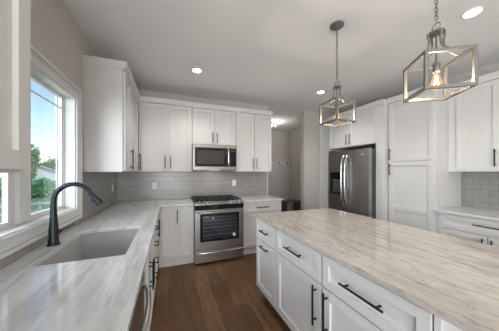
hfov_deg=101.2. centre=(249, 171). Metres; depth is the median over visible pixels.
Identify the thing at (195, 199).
cooktop
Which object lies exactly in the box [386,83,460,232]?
tall cabinet
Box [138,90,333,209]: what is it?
wall
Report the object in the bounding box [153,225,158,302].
base cabinet
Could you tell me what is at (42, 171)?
house
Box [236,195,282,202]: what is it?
countertop
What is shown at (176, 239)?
base cabinet
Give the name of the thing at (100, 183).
tile backsplash
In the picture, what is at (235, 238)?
oven
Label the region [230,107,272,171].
upper cabinet
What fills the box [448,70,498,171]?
upper cabinet
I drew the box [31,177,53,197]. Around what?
bush
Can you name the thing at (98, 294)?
countertop
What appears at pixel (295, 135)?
wall
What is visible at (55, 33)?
wall
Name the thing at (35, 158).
tree
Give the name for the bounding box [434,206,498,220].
countertop
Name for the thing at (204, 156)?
microwave
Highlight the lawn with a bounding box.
[0,178,55,222]
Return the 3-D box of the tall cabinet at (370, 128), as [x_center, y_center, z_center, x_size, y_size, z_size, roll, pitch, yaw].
[2.172,0.134,3.854,0.729,2.521,1.199,0,0,-21]
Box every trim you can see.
[0,45,82,259]
[268,164,289,210]
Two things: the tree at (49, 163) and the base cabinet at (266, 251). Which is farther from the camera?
the tree at (49, 163)
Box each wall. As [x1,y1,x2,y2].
[31,0,97,91]
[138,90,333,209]
[271,130,289,161]
[290,63,498,209]
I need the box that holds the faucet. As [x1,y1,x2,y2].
[46,182,103,246]
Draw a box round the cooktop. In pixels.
[191,196,238,203]
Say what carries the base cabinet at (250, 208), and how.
on the floor
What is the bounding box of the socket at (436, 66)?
[432,62,439,73]
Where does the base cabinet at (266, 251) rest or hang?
on the floor
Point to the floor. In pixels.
(220, 295)
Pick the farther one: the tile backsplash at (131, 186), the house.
the house
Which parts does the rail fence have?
rail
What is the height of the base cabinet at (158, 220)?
0.883 m
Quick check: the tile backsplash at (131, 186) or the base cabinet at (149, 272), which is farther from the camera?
the tile backsplash at (131, 186)
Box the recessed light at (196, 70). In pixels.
[192,68,201,72]
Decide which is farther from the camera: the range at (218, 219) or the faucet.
the range at (218, 219)
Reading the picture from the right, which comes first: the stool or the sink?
the stool
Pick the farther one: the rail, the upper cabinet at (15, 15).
the rail
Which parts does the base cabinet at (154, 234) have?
drawer, drawer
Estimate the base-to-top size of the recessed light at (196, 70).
0.014 m
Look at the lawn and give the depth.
16.36 m
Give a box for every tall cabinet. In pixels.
[317,119,328,208]
[328,99,387,220]
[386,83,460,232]
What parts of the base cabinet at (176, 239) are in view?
door, door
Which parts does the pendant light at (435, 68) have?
arm, arm, stem, chain, arm, arm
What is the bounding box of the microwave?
[192,144,236,169]
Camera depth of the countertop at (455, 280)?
1.13 m
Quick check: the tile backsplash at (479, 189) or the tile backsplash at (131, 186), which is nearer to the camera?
the tile backsplash at (479, 189)
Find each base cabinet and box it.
[144,238,154,330]
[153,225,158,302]
[156,215,159,278]
[159,206,193,267]
[243,200,280,254]
[256,219,281,317]
[276,229,323,330]
[322,255,462,330]
[436,212,498,246]
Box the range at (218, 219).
[191,195,243,263]
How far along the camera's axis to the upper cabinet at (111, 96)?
2.07 m
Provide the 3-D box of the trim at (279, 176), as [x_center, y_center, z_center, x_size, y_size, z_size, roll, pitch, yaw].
[0.225,0.574,6.463,2.459,1.640,0.022,0,0,-21]
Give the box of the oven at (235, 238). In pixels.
[195,208,243,251]
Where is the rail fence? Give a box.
[0,201,50,215]
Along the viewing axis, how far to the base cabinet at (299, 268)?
1.55 m
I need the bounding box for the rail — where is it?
[271,161,289,164]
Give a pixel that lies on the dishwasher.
(139, 322)
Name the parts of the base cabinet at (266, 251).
drawer, drawer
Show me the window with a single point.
(17, 216)
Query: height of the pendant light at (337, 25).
0.909 m
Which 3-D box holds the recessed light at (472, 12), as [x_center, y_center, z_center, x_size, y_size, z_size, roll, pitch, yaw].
[1.884,-1.343,1.733,0.134,0.014,0.134,0,0,-21]
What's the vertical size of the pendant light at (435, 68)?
0.930 m
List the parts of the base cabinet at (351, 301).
handle, door, handle, panel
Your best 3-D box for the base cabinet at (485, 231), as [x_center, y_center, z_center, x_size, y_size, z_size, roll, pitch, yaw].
[2.825,0.953,2.278,0.659,0.883,0.978,0,0,-21]
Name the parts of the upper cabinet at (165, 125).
door, crown moulding, door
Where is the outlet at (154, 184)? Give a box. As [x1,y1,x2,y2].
[152,182,156,188]
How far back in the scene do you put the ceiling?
2.17 m
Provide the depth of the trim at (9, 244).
1.53 m
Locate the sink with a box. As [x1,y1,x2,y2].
[38,229,138,265]
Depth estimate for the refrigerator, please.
3.56 m
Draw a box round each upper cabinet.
[0,0,30,172]
[82,54,140,171]
[139,96,191,171]
[192,102,235,145]
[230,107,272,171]
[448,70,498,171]
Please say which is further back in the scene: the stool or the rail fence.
the rail fence
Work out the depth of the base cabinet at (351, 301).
1.02 m
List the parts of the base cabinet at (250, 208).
door, drawer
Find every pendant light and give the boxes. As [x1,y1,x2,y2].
[319,20,355,126]
[403,0,477,102]
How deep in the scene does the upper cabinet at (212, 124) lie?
3.46 m
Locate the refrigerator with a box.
[328,147,375,218]
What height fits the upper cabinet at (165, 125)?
1.131 m
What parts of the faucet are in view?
lever, spout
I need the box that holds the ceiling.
[63,0,498,131]
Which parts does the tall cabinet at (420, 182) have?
door, door, crown moulding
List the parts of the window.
sash, sash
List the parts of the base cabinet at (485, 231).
door, drawer, handle, door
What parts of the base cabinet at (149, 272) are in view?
door, door, handle, handle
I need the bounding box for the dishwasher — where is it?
[129,274,150,330]
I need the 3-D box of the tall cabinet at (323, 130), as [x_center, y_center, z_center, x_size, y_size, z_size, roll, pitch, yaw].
[1.922,0.134,4.614,0.642,2.521,0.398,0,0,-21]
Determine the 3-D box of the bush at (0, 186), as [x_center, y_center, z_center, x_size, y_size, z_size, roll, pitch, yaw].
[-17.862,1.849,15.148,1.730,1.768,1.516,0,0,21]
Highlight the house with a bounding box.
[33,165,55,180]
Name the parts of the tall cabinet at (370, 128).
door, crown moulding, door, panel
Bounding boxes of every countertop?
[0,198,193,330]
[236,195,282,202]
[253,208,498,330]
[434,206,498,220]
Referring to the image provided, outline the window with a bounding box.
[0,64,74,237]
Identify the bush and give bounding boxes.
[0,186,1,204]
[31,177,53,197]
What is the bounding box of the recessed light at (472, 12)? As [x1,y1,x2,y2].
[461,6,483,18]
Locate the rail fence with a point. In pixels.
(39, 203)
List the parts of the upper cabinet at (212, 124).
door, crown moulding, door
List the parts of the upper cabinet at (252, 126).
door, crown moulding, door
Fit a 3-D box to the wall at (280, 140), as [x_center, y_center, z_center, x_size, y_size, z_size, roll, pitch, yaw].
[0.195,0.024,6.528,2.710,2.740,0.120,0,0,-21]
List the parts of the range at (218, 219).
drawer, handle, control panel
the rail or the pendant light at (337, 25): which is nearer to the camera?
the pendant light at (337, 25)
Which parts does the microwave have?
door, control panel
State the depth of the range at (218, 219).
3.19 m
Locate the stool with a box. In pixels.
[281,199,300,211]
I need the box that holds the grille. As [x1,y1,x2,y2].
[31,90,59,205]
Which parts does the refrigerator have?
door, handle, handle, drawer, door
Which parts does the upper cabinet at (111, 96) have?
crown moulding, door, handle, door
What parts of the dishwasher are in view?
door, handle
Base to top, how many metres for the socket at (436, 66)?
0.056 m
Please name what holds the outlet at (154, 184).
attached to the tile backsplash at (131, 186)
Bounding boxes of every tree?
[31,144,41,184]
[41,155,55,169]
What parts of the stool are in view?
leg, seat, leg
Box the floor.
[150,253,290,330]
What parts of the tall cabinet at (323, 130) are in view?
door, door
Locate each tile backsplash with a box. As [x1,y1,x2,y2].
[0,172,116,268]
[117,171,266,201]
[462,172,498,209]

